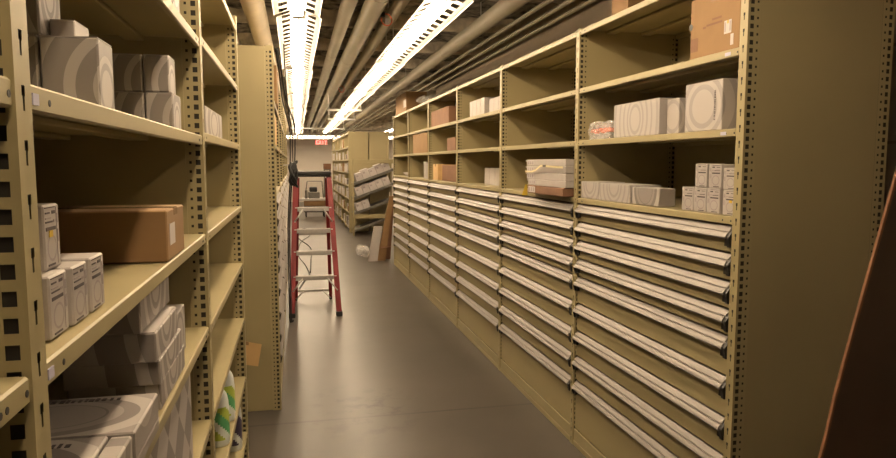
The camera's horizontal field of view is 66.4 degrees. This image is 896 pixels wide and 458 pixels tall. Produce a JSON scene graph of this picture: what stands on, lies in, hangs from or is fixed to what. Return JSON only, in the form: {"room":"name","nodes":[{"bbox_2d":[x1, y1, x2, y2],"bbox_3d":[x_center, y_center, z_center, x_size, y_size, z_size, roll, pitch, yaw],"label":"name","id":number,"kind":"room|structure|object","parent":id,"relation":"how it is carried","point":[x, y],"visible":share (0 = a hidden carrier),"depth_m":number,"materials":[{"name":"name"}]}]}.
{"room":"storage room","nodes":[
{"label":"storage room","id":0,"kind":"room"},
{"bbox_2d":[287,137,392,201],"bbox_3d":[-4.661,-2.884,30.642,7.800,3.280,0.100,-1,6,-13],"label":"wall","id":1,"kind":"structure","parent":0,"point":[310,156],"depth_m":30.29,"materials":[{"name":"paint"}]},
{"bbox_2d":[292,130,392,136],"bbox_3d":[-4.666,-4.218,30.306,7.700,0.240,0.300,-1,6,-13],"label":"trim","id":2,"kind":"structure","parent":1,"relation":"attached to","point":[319,132],"depth_m":30.07,"materials":[{"name":"paint"}]},
{"bbox_2d":[225,0,570,130],"bbox_3d":[-0.978,-2.902,14.172,7.800,0.277,33.700,-1,6,-13],"label":"ceiling","id":3,"kind":"structure","parent":0,"point":[329,9],"depth_m":8.54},
{"bbox_2d":[240,0,288,133],"bbox_3d":[-3.318,-2.663,13.435,0.185,0.411,33.151,-1,6,-12],"label":"ceiling pipe","id":4,"kind":"object","parent":3,"relation":"hanging from","point":[255,12],"visible":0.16,"depth_m":5.77,"materials":[{"name":"metal"}]},
{"bbox_2d":[275,2,298,322],"bbox_3d":[-1.393,-0.465,6.046,0.152,3.208,2.547,-1,6,-13],"label":"cable coil","id":5,"kind":"object","parent":3,"relation":"hanging from","point":[292,167],"visible":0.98,"depth_m":7.06,"materials":[{"name":"rubber"}]},
{"bbox_2d":[272,0,322,17],"bbox_3d":[-0.743,-1.613,3.363,0.308,0.564,2.760,-1,6,-13],"label":"strip light","id":6,"kind":"object","parent":3,"relation":"hanging from","point":[296,8],"visible":1,"depth_m":4.54,"materials":[{"name":"metal"}]},
{"bbox_2d":[290,107,305,118],"bbox_3d":[-3.133,-2.666,14.254,0.308,0.564,2.760,-1,6,-13],"label":"strip light","id":7,"kind":"object","parent":3,"relation":"hanging from","point":[298,112],"visible":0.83,"depth_m":14.27,"materials":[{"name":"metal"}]},
{"bbox_2d":[284,67,312,94],"bbox_3d":[-1.938,-2.139,8.809,0.308,0.564,2.760,-1,6,-13],"label":"strip light","id":8,"kind":"object","parent":3,"relation":"hanging from","point":[297,75],"visible":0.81,"depth_m":8.60,"materials":[{"name":"metal"}]},
{"bbox_2d":[288,92,308,108],"bbox_3d":[-2.535,-2.403,11.531,0.308,0.564,2.760,-1,6,-13],"label":"strip light","id":9,"kind":"object","parent":3,"relation":"hanging from","point":[297,103],"visible":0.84,"depth_m":11.39,"materials":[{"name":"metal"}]},
{"bbox_2d":[277,11,321,70],"bbox_3d":[-1.340,-1.877,6.086,0.308,0.564,2.760,-1,6,-13],"label":"strip light","id":10,"kind":"object","parent":3,"relation":"hanging from","point":[298,26],"visible":0.93,"depth_m":5.68,"materials":[{"name":"metal"}]},
{"bbox_2d":[287,134,334,136],"bbox_3d":[-5.656,-3.756,25.750,2.760,0.564,0.308,-1,6,-13],"label":"strip light","id":11,"kind":"object","parent":3,"relation":"hanging from","point":[288,135],"visible":0.61,"depth_m":25.81,"materials":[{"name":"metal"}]},
{"bbox_2d":[305,0,357,133],"bbox_3d":[-2.586,-2.723,13.595,0.127,0.323,33.151,-1,6,-12],"label":"ceiling pipe","id":12,"kind":"object","parent":3,"relation":"hanging from","point":[346,9],"visible":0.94,"depth_m":7.39,"materials":[{"name":"metal"}]},
{"bbox_2d":[327,79,362,111],"bbox_3d":[-1.906,-2.481,12.613,0.650,0.615,0.042,-1,6,-13],"label":"hanger","id":13,"kind":"object","parent":3,"relation":"hanging from","point":[328,109],"visible":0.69,"depth_m":12.61,"materials":[{"name":"white metal"}]},
{"bbox_2d":[333,100,357,116],"bbox_3d":[-2.085,-2.614,13.724,0.308,0.564,2.760,-1,6,-13],"label":"strip light","id":14,"kind":"object","parent":3,"relation":"hanging from","point":[339,113],"visible":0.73,"depth_m":13.96,"materials":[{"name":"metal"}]},
{"bbox_2d":[309,0,388,133],"bbox_3d":[-2.376,-2.716,13.643,0.176,0.347,33.151,-1,6,-12],"label":"ceiling pipe","id":15,"kind":"object","parent":3,"relation":"hanging from","point":[371,10],"visible":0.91,"depth_m":7.28,"materials":[{"name":"metal"}]},
{"bbox_2d":[342,87,374,106],"bbox_3d":[-1.487,-2.351,11.001,0.308,0.564,2.760,-1,6,-13],"label":"strip light","id":16,"kind":"object","parent":3,"relation":"hanging from","point":[355,95],"visible":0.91,"depth_m":10.82,"materials":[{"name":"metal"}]},
{"bbox_2d":[315,0,409,133],"bbox_3d":[-2.181,-2.739,13.685,0.119,0.309,33.151,-1,6,-12],"label":"ceiling pipe","id":17,"kind":"object","parent":3,"relation":"hanging from","point":[396,7],"visible":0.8,"depth_m":7.58,"materials":[{"name":"metal"}]},
{"bbox_2d":[354,39,404,91],"bbox_3d":[-0.890,-2.088,8.278,0.308,0.564,2.760,-1,6,-13],"label":"strip light","id":18,"kind":"object","parent":3,"relation":"hanging from","point":[373,75],"visible":0.88,"depth_m":8.02,"materials":[{"name":"metal"}]},
{"bbox_2d":[375,0,472,63],"bbox_3d":[-0.292,-1.825,5.555,0.308,0.564,2.760,-1,6,-13],"label":"strip light","id":19,"kind":"object","parent":3,"relation":"hanging from","point":[428,11],"visible":0.99,"depth_m":5.23,"materials":[{"name":"metal"}]},
{"bbox_2d":[335,0,530,133],"bbox_3d":[-1.318,-2.744,13.879,0.152,0.335,33.151,-1,6,-12],"label":"ceiling pipe","id":20,"kind":"object","parent":3,"relation":"hanging from","point":[502,9],"visible":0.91,"depth_m":7.40,"materials":[{"name":"metal"}]},
{"bbox_2d":[341,0,553,133],"bbox_3d":[-1.103,-2.622,13.939,0.038,0.038,33.151,-1,6,-12],"label":"conduit","id":21,"kind":"object","parent":3,"relation":"attached to","point":[544,3],"visible":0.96,"depth_m":7.29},
{"bbox_2d":[347,0,574,132],"bbox_3d":[-0.942,-2.626,13.975,0.038,0.038,33.151,-1,6,-12],"label":"conduit","id":22,"kind":"object","parent":3,"relation":"attached to","point":[565,3],"visible":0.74,"depth_m":7.21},
{"bbox_2d":[354,0,595,130],"bbox_3d":[-0.786,-2.629,14.010,0.038,0.038,33.151,-1,6,-12],"label":"conduit","id":23,"kind":"object","parent":3,"relation":"attached to","point":[580,6],"visible":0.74,"depth_m":7.14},
{"bbox_2d":[248,202,606,457],"bbox_3d":[-0.978,0.374,14.489,7.800,0.100,33.700,-1,6,-13],"label":"floor","id":24,"kind":"structure","parent":0,"point":[391,376],"depth_m":5.37,"materials":[{"name":"concrete"}]},
{"bbox_2d":[0,75,29,427],"bbox_3d":[-0.595,0.477,-0.047,0.640,2.490,1.522,-1,6,-13],"label":"bay","id":25,"kind":"object","parent":24,"relation":"on","point":[14,391],"visible":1,"depth_m":0.70,"materials":[{"name":"metal"}]},
{"bbox_2d":[0,0,211,457],"bbox_3d":[-0.930,0.334,1.434,0.640,2.490,1.524,-1,6,-13],"label":"shelf","id":26,"kind":"object","parent":24,"relation":"on","point":[36,112],"visible":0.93,"depth_m":0.79,"materials":[{"name":"metal"}]},
{"bbox_2d":[28,34,41,87],"bbox_3d":[-0.696,-0.253,1.110,0.087,0.111,0.091,-1,6,-13],"label":"box","id":27,"kind":"object","parent":26,"relation":"on","point":[33,40],"visible":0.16,"depth_m":1.07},
{"bbox_2d":[26,0,59,36],"bbox_3d":[-0.687,-0.382,1.112,0.071,0.145,0.107,-1,6,-13],"label":"box","id":28,"kind":"object","parent":27,"relation":"on","point":[39,13],"visible":0.3,"depth_m":1.08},
{"bbox_2d":[41,269,68,340],"bbox_3d":[-0.542,0.100,0.899,0.060,0.082,0.070,-1,6,-13],"label":"box","id":29,"kind":"object","parent":26,"relation":"on","point":[54,285],"visible":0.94,"depth_m":0.89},
{"bbox_2d":[37,203,60,270],"bbox_3d":[-0.561,0.010,0.920,0.057,0.087,0.060,-1,6,-13],"label":"box","id":30,"kind":"object","parent":29,"relation":"on","point":[48,221],"visible":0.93,"depth_m":0.91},
{"bbox_2d":[49,261,88,325],"bbox_3d":[-0.559,0.092,0.979,0.063,0.082,0.070,-1,6,-13],"label":"box","id":31,"kind":"object","parent":26,"relation":"on","point":[76,275],"visible":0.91,"depth_m":0.97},
{"bbox_2d":[39,35,114,108],"bbox_3d":[-0.609,-0.254,1.130,0.085,0.111,0.091,-1,6,-13],"label":"box","id":32,"kind":"object","parent":26,"relation":"on","point":[80,67],"visible":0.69,"depth_m":1.09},
{"bbox_2d":[50,19,88,35],"bbox_3d":[-0.638,-0.330,1.157,0.037,0.032,0.081,-1,6,-13],"label":"box","id":33,"kind":"object","parent":32,"relation":"on","point":[57,26],"visible":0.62,"depth_m":1.12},
{"bbox_2d":[51,436,107,457],"bbox_3d":[-0.692,0.403,0.988,0.307,0.076,0.289,-1,6,-13],"label":"box","id":34,"kind":"object","parent":26,"relation":"on","point":[90,447],"visible":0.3,"depth_m":1.11,"materials":[{"name":"grey"}]},
{"bbox_2d":[60,252,104,311],"bbox_3d":[-0.579,0.083,1.066,0.063,0.084,0.072,-1,6,-13],"label":"box","id":35,"kind":"object","parent":26,"relation":"on","point":[94,261],"visible":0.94,"depth_m":1.06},
{"bbox_2d":[49,393,158,457],"bbox_3d":[-0.718,0.378,1.240,0.327,0.076,0.210,-1,6,-13],"label":"box","id":36,"kind":"object","parent":26,"relation":"on","point":[136,416],"visible":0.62,"depth_m":1.25,"materials":[{"name":"grey"}]},
{"bbox_2d":[98,436,132,457],"bbox_3d":[-0.523,0.401,1.026,0.036,0.072,0.289,-1,6,-13],"label":"box","id":37,"kind":"object","parent":26,"relation":"on","point":[116,447],"visible":1,"depth_m":1.12,"materials":[{"name":"grey"}]},
{"bbox_2d":[58,205,183,263],"bbox_3d":[-0.803,0.008,1.653,0.277,0.119,0.242,-1,6,-13],"label":"carton","id":38,"kind":"object","parent":26,"relation":"on","point":[121,233],"visible":0.82,"depth_m":1.55,"materials":[{"name":"cardboard"}]},
{"bbox_2d":[67,345,184,409],"bbox_3d":[-0.747,0.350,1.622,0.185,0.060,0.328,-1,6,-13],"label":"box","id":39,"kind":"object","parent":26,"relation":"on","point":[163,390],"visible":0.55,"depth_m":1.48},
{"bbox_2d":[63,328,181,390],"bbox_3d":[-0.741,0.295,1.585,0.190,0.055,0.292,-1,6,-13],"label":"box","id":40,"kind":"object","parent":39,"relation":"on","point":[143,374],"visible":0.55,"depth_m":1.45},
{"bbox_2d":[68,306,176,367],"bbox_3d":[-0.733,0.238,1.547,0.185,0.066,0.269,-1,6,-13],"label":"box","id":41,"kind":"object","parent":40,"relation":"on","point":[147,346],"visible":0.48,"depth_m":1.43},
{"bbox_2d":[103,277,168,335],"bbox_3d":[-0.745,0.168,1.560,0.150,0.071,0.335,-1,6,-13],"label":"box","id":42,"kind":"object","parent":41,"relation":"on","point":[136,320],"visible":0.22,"depth_m":1.44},
{"bbox_2d":[114,91,145,118],"bbox_3d":[-0.839,-0.314,1.836,0.072,0.094,0.132,-1,6,-13],"label":"box","id":43,"kind":"object","parent":26,"relation":"on","point":[133,103],"visible":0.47,"depth_m":1.77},
{"bbox_2d":[113,53,144,92],"bbox_3d":[-0.837,-0.408,1.812,0.069,0.096,0.098,-1,6,-13],"label":"box","id":44,"kind":"object","parent":43,"relation":"on","point":[127,68],"visible":0.66,"depth_m":1.76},
{"bbox_2d":[145,92,181,128],"bbox_3d":[-0.768,-0.316,1.851,0.067,0.094,0.132,-1,6,-13],"label":"box","id":45,"kind":"object","parent":26,"relation":"on","point":[161,107],"visible":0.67,"depth_m":1.79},
{"bbox_2d":[143,54,175,94],"bbox_3d":[-0.769,-0.410,1.827,0.063,0.096,0.098,-1,6,-13],"label":"box","id":46,"kind":"object","parent":45,"relation":"on","point":[158,70],"visible":0.84,"depth_m":1.78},
{"bbox_2d":[149,375,192,457],"bbox_3d":[-0.813,0.569,1.581,0.320,0.259,0.720,-1,6,-13],"label":"box","id":47,"kind":"object","parent":26,"relation":"on","point":[175,440],"visible":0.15,"depth_m":1.75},
{"bbox_2d":[165,304,185,349],"bbox_3d":[-0.791,0.289,1.881,0.105,0.130,0.175,-1,6,-13],"label":"box","id":48,"kind":"object","parent":26,"relation":"on","point":[180,311],"visible":0.2,"depth_m":1.93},
{"bbox_2d":[34,0,248,457],"bbox_3d":[-1.270,0.189,2.940,0.640,2.490,1.573,-1,6,-13],"label":"shelving unit","id":49,"kind":"object","parent":24,"relation":"on","point":[81,170],"visible":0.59,"depth_m":2.23,"materials":[{"name":"metal"}]},
{"bbox_2d":[204,105,221,137],"bbox_3d":[-1.015,-0.434,2.849,0.082,0.112,0.620,-1,6,-13],"label":"box","id":50,"kind":"object","parent":49,"relation":"on","point":[212,120],"visible":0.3,"depth_m":2.79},
{"bbox_2d":[214,390,229,447],"bbox_3d":[-0.960,0.784,2.866,0.086,0.240,0.086,-1,6,-13],"label":"spray bottle","id":51,"kind":"object","parent":49,"relation":"on","point":[221,421],"visible":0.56,"depth_m":2.84,"materials":[{"name":"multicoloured plastic"}]},
{"bbox_2d":[224,370,234,421],"bbox_3d":[-1.022,0.758,3.138,0.086,0.240,0.086,-1,6,-13],"label":"spray bottle","id":52,"kind":"object","parent":49,"relation":"on","point":[229,388],"visible":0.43,"depth_m":3.12,"materials":[{"name":"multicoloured plastic"}]},
{"bbox_2d":[231,407,241,451],"bbox_3d":[-1.121,1.018,3.573,0.086,0.270,0.086,-1,6,-13],"label":"spray bottle","id":53,"kind":"object","parent":49,"relation":"on","point":[237,440],"visible":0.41,"depth_m":3.55,"materials":[{"name":"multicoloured plastic"}]},
{"bbox_2d":[237,45,284,411],"bbox_3d":[-1.633,-0.042,5.330,0.657,2.490,1.522,-1,6,-13],"label":"bay","id":54,"kind":"object","parent":24,"relation":"on","point":[262,221],"visible":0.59,"depth_m":4.64,"materials":[{"name":"metal"}]},
{"bbox_2d":[246,342,261,365],"bbox_3d":[-1.347,0.854,4.698,0.136,0.187,0.002,-1,6,-13],"label":"paper sheet","id":55,"kind":"object","parent":54,"relation":"attached to","point":[253,350],"visible":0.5,"depth_m":4.70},
{"bbox_2d":[273,65,278,108],"bbox_3d":[-1.447,-1.075,5.207,0.296,0.273,0.550,-1,6,-13],"label":"carton","id":56,"kind":"object","parent":54,"relation":"on","point":[276,96],"visible":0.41,"depth_m":4.98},
{"bbox_2d":[275,81,286,340],"bbox_3d":[-1.968,-0.185,6.810,0.657,2.490,1.522,-1,6,-13],"label":"bay","id":57,"kind":"object","parent":24,"relation":"on","point":[278,183],"visible":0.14,"depth_m":6.42,"materials":[{"name":"metal"}]},
{"bbox_2d":[278,93,287,312],"bbox_3d":[-2.302,-0.328,8.290,0.657,2.490,1.522,-1,6,-13],"label":"bay","id":58,"kind":"object","parent":24,"relation":"on","point":[280,98],"visible":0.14,"depth_m":7.61,"materials":[{"name":"metal"}]},
{"bbox_2d":[281,105,287,280],"bbox_3d":[-2.636,-0.471,9.770,0.657,2.490,1.522,-1,6,-13],"label":"bay","id":59,"kind":"object","parent":24,"relation":"on","point":[282,108],"visible":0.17,"depth_m":9.08,"materials":[{"name":"metal"}]},
{"bbox_2d":[283,112,287,218],"bbox_3d":[-2.970,-0.614,11.250,0.657,2.490,1.522,-1,6,-13],"label":"bay","id":60,"kind":"object","parent":24,"relation":"on","point":[284,112],"visible":0.12,"depth_m":10.53,"materials":[{"name":"metal"}]},
{"bbox_2d":[285,118,288,196],"bbox_3d":[-3.309,-0.759,12.753,0.657,2.490,1.569,-1,6,-13],"label":"bay","id":61,"kind":"object","parent":24,"relation":"on","point":[285,118],"visible":0.15,"depth_m":12.44,"materials":[{"name":"metal"}]},
{"bbox_2d":[298,228,311,289],"bbox_3d":[-2.800,0.405,13.526,0.408,0.021,9.025,-1,6,-13],"label":"cable","id":62,"kind":"object","parent":24,"relation":"on","point":[301,228],"visible":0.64,"depth_m":12.07,"materials":[{"name":"rubber"}]},
{"bbox_2d":[302,181,325,216],"bbox_3d":[-4.295,-0.969,21.951,0.760,1.135,0.740,-1,6,-13],"label":"cart","id":63,"kind":"object","parent":24,"relation":"on","point":[313,193],"visible":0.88,"depth_m":21.67,"materials":[{"name":"metal"}]},
{"bbox_2d":[290,171,342,317],"bbox_3d":[-1.589,0.128,8.080,0.588,1.622,1.062,-1,6,-13],"label":"stepladder","id":64,"kind":"object","parent":24,"relation":"on","point":[330,229],"visible":0.94,"depth_m":7.82,"materials":[{"name":"metal"}]},
{"bbox_2d":[332,140,337,215],"bbox_3d":[-3.587,-1.750,23.013,0.490,2.490,1.440,-1,6,-13],"label":"bay","id":65,"kind":"object","parent":24,"relation":"on","point":[335,173],"visible":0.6,"depth_m":22.78,"materials":[{"name":"metal"}]},
{"bbox_2d":[335,137,340,218],"bbox_3d":[-3.275,-1.617,21.634,0.490,2.490,1.400,-1,6,-13],"label":"bay","id":66,"kind":"object","parent":24,"relation":"on","point":[338,140],"visible":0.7,"depth_m":20.91,"materials":[{"name":"metal"}]},
{"bbox_2d":[337,135,344,222],"bbox_3d":[-2.968,-1.486,20.275,0.490,2.490,1.400,-1,6,-13],"label":"bay","id":67,"kind":"object","parent":24,"relation":"on","point":[342,138],"visible":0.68,"depth_m":19.60,"materials":[{"name":"metal"}]},
{"bbox_2d":[340,133,348,226],"bbox_3d":[-2.661,-1.355,18.915,0.490,2.490,1.400,-1,6,-13],"label":"bay","id":68,"kind":"object","parent":24,"relation":"on","point":[346,175],"visible":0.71,"depth_m":18.21,"materials":[{"name":"metal"}]},
{"bbox_2d":[344,131,368,231],"bbox_3d":[-2.354,-1.223,17.556,0.490,2.490,1.400,-1,6,-13],"label":"bay","id":69,"kind":"object","parent":24,"relation":"on","point":[357,147],"visible":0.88,"depth_m":16.83,"materials":[{"name":"metal"}]},
{"bbox_2d":[350,159,393,235],"bbox_3d":[-1.823,-0.779,16.550,1.020,1.800,0.660,-1,6,-13],"label":"rack","id":70,"kind":"object","parent":24,"relation":"on","point":[356,165],"visible":0.72,"depth_m":16.28,"materials":[{"name":"metal"}]},
{"bbox_2d":[352,218,384,231],"bbox_3d":[-1.816,-0.169,16.615,0.999,0.406,0.624,-1,6,-13],"label":"shelf","id":71,"kind":"object","parent":70,"relation":"attached to","point":[377,220],"depth_m":16.33,"materials":[{"name":"grey metal"}]},
{"bbox_2d":[352,197,388,214],"bbox_3d":[-1.816,-0.567,16.577,0.999,0.406,0.624,-1,6,-13],"label":"shelf","id":72,"kind":"object","parent":70,"relation":"attached to","point":[384,201],"depth_m":16.27,"materials":[{"name":"grey metal"}]},
{"bbox_2d":[354,182,392,199],"bbox_3d":[-1.816,-0.925,16.542,0.999,0.406,0.624,-1,6,-13],"label":"shelf","id":73,"kind":"object","parent":70,"relation":"attached to","point":[388,188],"depth_m":16.30,"materials":[{"name":"grey metal"}]},
{"bbox_2d":[354,168,392,184],"bbox_3d":[-1.816,-1.269,16.509,0.999,0.406,0.624,-1,6,-13],"label":"shelf","id":74,"kind":"object","parent":70,"relation":"attached to","point":[388,173],"depth_m":16.72,"materials":[{"name":"grey metal"}]},
{"bbox_2d":[368,226,381,261],"bbox_3d":[-1.284,0.260,12.030,0.265,0.600,0.160,-1,6,-13],"label":"plank","id":75,"kind":"object","parent":24,"relation":"on","point":[376,236],"visible":1,"depth_m":12.00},
{"bbox_2d":[368,131,388,230],"bbox_3d":[-1.857,-1.234,17.667,0.490,2.490,1.400,-1,6,-13],"label":"bay","id":76,"kind":"object","parent":24,"relation":"on","point":[378,142],"visible":0.48,"depth_m":16.95,"materials":[{"name":"metal"}]},
{"bbox_2d":[378,196,392,260],"bbox_3d":[-1.110,-0.013,12.099,0.315,1.130,0.152,-1,6,-13],"label":"plank","id":77,"kind":"object","parent":24,"relation":"on","point":[385,233],"visible":0.85,"depth_m":12.08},
{"bbox_2d":[386,205,393,258],"bbox_3d":[-1.084,-0.006,12.291,0.250,1.080,0.152,-1,6,-13],"label":"plank","id":78,"kind":"object","parent":24,"relation":"on","point":[388,252],"visible":0.42,"depth_m":12.28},
{"bbox_2d":[393,109,427,278],"bbox_3d":[-0.443,-0.573,10.823,0.657,2.490,1.569,-1,6,-13],"label":"bay","id":79,"kind":"object","parent":24,"relation":"on","point":[406,122],"visible":0.41,"depth_m":10.72,"materials":[{"name":"metal"}]},
{"bbox_2d":[396,91,426,114],"bbox_3d":[-0.582,-1.941,10.648,0.312,0.284,1.060,-1,6,-13],"label":"carton","id":80,"kind":"object","parent":79,"relation":"on","point":[407,100],"visible":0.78,"depth_m":10.14,"materials":[{"name":"cardboard"}]},
{"bbox_2d":[407,99,455,298],"bbox_3d":[-0.104,-0.428,9.320,0.657,2.490,1.522,-1,6,-13],"label":"bay","id":81,"kind":"object","parent":24,"relation":"on","point":[419,254],"visible":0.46,"depth_m":8.91,"materials":[{"name":"metal"}]},
{"bbox_2d":[413,132,427,153],"bbox_3d":[-0.223,-1.151,9.188,0.322,0.262,1.040,-1,6,-13],"label":"carton","id":82,"kind":"object","parent":81,"relation":"on","point":[420,141],"visible":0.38,"depth_m":9.08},
{"bbox_2d":[427,86,499,326],"bbox_3d":[0.230,-0.285,7.840,0.657,2.490,1.522,-1,6,-13],"label":"bay","id":83,"kind":"object","parent":24,"relation":"on","point":[470,167],"visible":0.39,"depth_m":7.24,"materials":[{"name":"metal"}]},
{"bbox_2d":[431,106,455,126],"bbox_3d":[0.048,-1.291,7.918,0.302,0.183,0.960,-1,6,-13],"label":"carton","id":84,"kind":"object","parent":83,"relation":"on","point":[447,114],"visible":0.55,"depth_m":7.67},
{"bbox_2d":[433,164,455,179],"bbox_3d":[0.002,-0.679,8.162,0.312,0.189,0.260,-1,6,-13],"label":"carton","id":85,"kind":"object","parent":83,"relation":"on","point":[437,168],"visible":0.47,"depth_m":8.02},
{"bbox_2d":[442,165,455,181],"bbox_3d":[0.170,-0.621,7.619,0.302,0.179,0.840,-1,6,-13],"label":"carton","id":86,"kind":"object","parent":83,"relation":"on","point":[448,171],"visible":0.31,"depth_m":7.62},
{"bbox_2d":[447,137,455,150],"bbox_3d":[0.131,-0.912,7.355,0.202,0.139,0.400,-1,6,-13],"label":"carton","id":87,"kind":"object","parent":83,"relation":"on","point":[451,142],"visible":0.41,"depth_m":7.32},
{"bbox_2d":[456,65,575,370],"bbox_3d":[0.564,-0.142,6.360,0.657,2.490,1.522,-1,6,-13],"label":"bay","id":88,"kind":"object","parent":24,"relation":"on","point":[479,281],"visible":0.56,"depth_m":5.71,"materials":[{"name":"metal"}]},
{"bbox_2d":[480,97,494,113],"bbox_3d":[0.423,-1.114,6.233,0.230,0.154,0.130,-1,6,-13],"label":"box","id":89,"kind":"object","parent":88,"relation":"on","point":[484,101],"visible":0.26,"depth_m":6.15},
{"bbox_2d":[490,168,494,184],"bbox_3d":[0.522,-0.481,6.288,0.240,0.156,0.165,-1,6,-13],"label":"box","id":90,"kind":"object","parent":88,"relation":"on","point":[492,170],"visible":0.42,"depth_m":6.25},
{"bbox_2d":[498,28,677,443],"bbox_3d":[0.898,0.001,4.880,0.657,2.490,1.522,-1,6,-13],"label":"bay","id":91,"kind":"object","parent":24,"relation":"on","point":[537,329],"visible":0.48,"depth_m":4.36,"materials":[{"name":"metal"}]},
{"bbox_2d":[528,185,573,196],"bbox_3d":[0.793,-0.252,4.459,0.356,0.052,0.640,-1,6,-13],"label":"flat box","id":92,"kind":"object","parent":91,"relation":"on","point":[554,191],"visible":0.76,"depth_m":4.29,"materials":[{"name":"cardboard"}]},
{"bbox_2d":[527,179,573,187],"bbox_3d":[0.790,-0.302,4.487,0.346,0.040,0.725,-1,6,-13],"label":"flat box","id":93,"kind":"object","parent":92,"relation":"on","point":[550,183],"visible":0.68,"depth_m":4.32,"materials":[{"name":"cardboard"}]},
{"bbox_2d":[526,172,573,180],"bbox_3d":[0.787,-0.346,4.497,0.346,0.044,0.755,-1,6,-13],"label":"flat box","id":94,"kind":"object","parent":93,"relation":"on","point":[541,176],"visible":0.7,"depth_m":4.32,"materials":[{"name":"cardboard"}]},
{"bbox_2d":[526,166,573,173],"bbox_3d":[0.787,-0.391,4.493,0.346,0.044,0.755,-1,6,-13],"label":"flat box","id":95,"kind":"object","parent":94,"relation":"on","point":[566,169],"visible":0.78,"depth_m":4.28,"materials":[{"name":"cardboard"}]},
{"bbox_2d":[526,159,573,165],"bbox_3d":[0.787,-0.435,4.489,0.346,0.042,0.755,-1,6,-13],"label":"flat box","id":96,"kind":"object","parent":95,"relation":"on","point":[551,162],"visible":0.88,"depth_m":4.30,"materials":[{"name":"cardboard"}]},
{"bbox_2d":[571,0,895,457],"bbox_3d":[1.232,0.144,3.400,0.657,2.490,1.522,-1,6,-13],"label":"shelving unit","id":97,"kind":"object","parent":24,"relation":"on","point":[700,334],"visible":0.83,"depth_m":2.69,"materials":[{"name":"metal"}]},
{"bbox_2d":[591,123,613,138],"bbox_3d":[0.904,-0.557,3.857,0.140,0.104,0.302,-1,6,-13],"label":"pack","id":98,"kind":"object","parent":97,"relation":"on","point":[601,131],"visible":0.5,"depth_m":3.81,"materials":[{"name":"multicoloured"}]},
{"bbox_2d":[581,181,624,199],"bbox_3d":[0.890,-0.224,3.938,0.160,0.097,0.240,-1,6,-13],"label":"pack","id":99,"kind":"object","parent":97,"relation":"on","point":[589,189],"visible":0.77,"depth_m":3.91},
{"bbox_2d":[612,0,643,14],"bbox_3d":[1.028,-1.262,3.539,0.302,0.299,0.180,-1,6,-13],"label":"carton","id":100,"kind":"object","parent":97,"relation":"on","point":[617,5],"visible":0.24,"depth_m":3.50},
{"bbox_2d":[599,183,660,202],"bbox_3d":[0.961,-0.193,3.635,0.175,0.093,0.355,-1,6,-13],"label":"pack","id":101,"kind":"object","parent":97,"relation":"on","point":[615,192],"visible":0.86,"depth_m":3.57},
{"bbox_2d":[614,98,674,137],"bbox_3d":[0.993,-0.545,3.400,0.140,0.169,0.460,-1,6,-13],"label":"box","id":102,"kind":"object","parent":97,"relation":"on","point":[645,117],"visible":0.66,"depth_m":3.32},
{"bbox_2d":[632,187,674,206],"bbox_3d":[0.992,-0.158,3.313,0.085,0.085,0.260,-1,6,-13],"label":"pack","id":103,"kind":"object","parent":97,"relation":"on","point":[649,196],"visible":1,"depth_m":3.23},
{"bbox_2d":[667,98,685,133],"bbox_3d":[1.088,-0.514,3.127,0.135,0.159,0.103,-1,6,-13],"label":"box","id":104,"kind":"object","parent":97,"relation":"on","point":[676,107],"visible":0.39,"depth_m":3.08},
{"bbox_2d":[682,187,694,210],"bbox_3d":[1.072,-0.131,2.957,0.086,0.100,0.087,-1,6,-13],"label":"box","id":105,"kind":"object","parent":97,"relation":"on","point":[688,193],"visible":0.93,"depth_m":2.94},
{"bbox_2d":[694,187,707,212],"bbox_3d":[1.093,-0.123,2.866,0.086,0.100,0.087,-1,6,-13],"label":"box","id":106,"kind":"object","parent":97,"relation":"on","point":[700,196],"visible":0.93,"depth_m":2.85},
{"bbox_2d":[695,164,709,187],"bbox_3d":[1.093,-0.223,2.855,0.086,0.098,0.084,-1,6,-13],"label":"box","id":107,"kind":"object","parent":106,"relation":"on","point":[702,170],"visible":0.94,"depth_m":2.83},
{"bbox_2d":[685,78,737,131],"bbox_3d":[1.133,-0.507,2.842,0.171,0.201,0.262,-1,6,-13],"label":"box","id":108,"kind":"object","parent":97,"relation":"on","point":[712,104],"visible":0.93,"depth_m":2.76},
{"bbox_2d":[689,0,740,59],"bbox_3d":[1.257,-0.827,2.785,0.402,0.246,0.344,-1,6,-13],"label":"carton","id":109,"kind":"object","parent":97,"relation":"on","point":[714,28],"visible":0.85,"depth_m":2.74,"materials":[{"name":"cardboard"}]},
{"bbox_2d":[707,188,723,213],"bbox_3d":[1.113,-0.114,2.777,0.086,0.100,0.087,-1,6,-13],"label":"box","id":110,"kind":"object","parent":97,"relation":"on","point":[714,195],"visible":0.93,"depth_m":2.76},
{"bbox_2d":[709,164,734,188],"bbox_3d":[1.114,-0.213,2.761,0.086,0.096,0.084,-1,6,-13],"label":"box","id":111,"kind":"object","parent":110,"relation":"on","point":[716,171],"visible":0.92,"depth_m":2.73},
{"bbox_2d":[723,190,733,215],"bbox_3d":[1.135,-0.103,2.675,0.087,0.098,0.082,-1,6,-13],"label":"box","id":112,"kind":"object","parent":97,"relation":"on","point":[727,194],"visible":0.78,"depth_m":2.67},
{"bbox_2d":[723,168,733,189],"bbox_3d":[1.135,-0.195,2.669,0.086,0.086,0.082,-1,6,-13],"label":"box","id":113,"kind":"object","parent":112,"relation":"on","point":[728,182],"visible":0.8,"depth_m":2.67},
{"bbox_2d":[818,169,895,457],"bbox_3d":[1.464,0.525,2.269,0.981,1.950,0.049,-2,6,-20],"label":"leaning board","id":114,"kind":"object","parent":24,"relation":"on","point":[861,421],"visible":1,"depth_m":2.21,"materials":[{"name":"wood"}]},
{"bbox_2d":[436,0,895,211],"bbox_3d":[1.412,-0.404,4.965,0.100,3.280,14.300,-1,6,-13],"label":"wall","id":115,"kind":"structure","parent":0,"point":[598,10],"depth_m":6.57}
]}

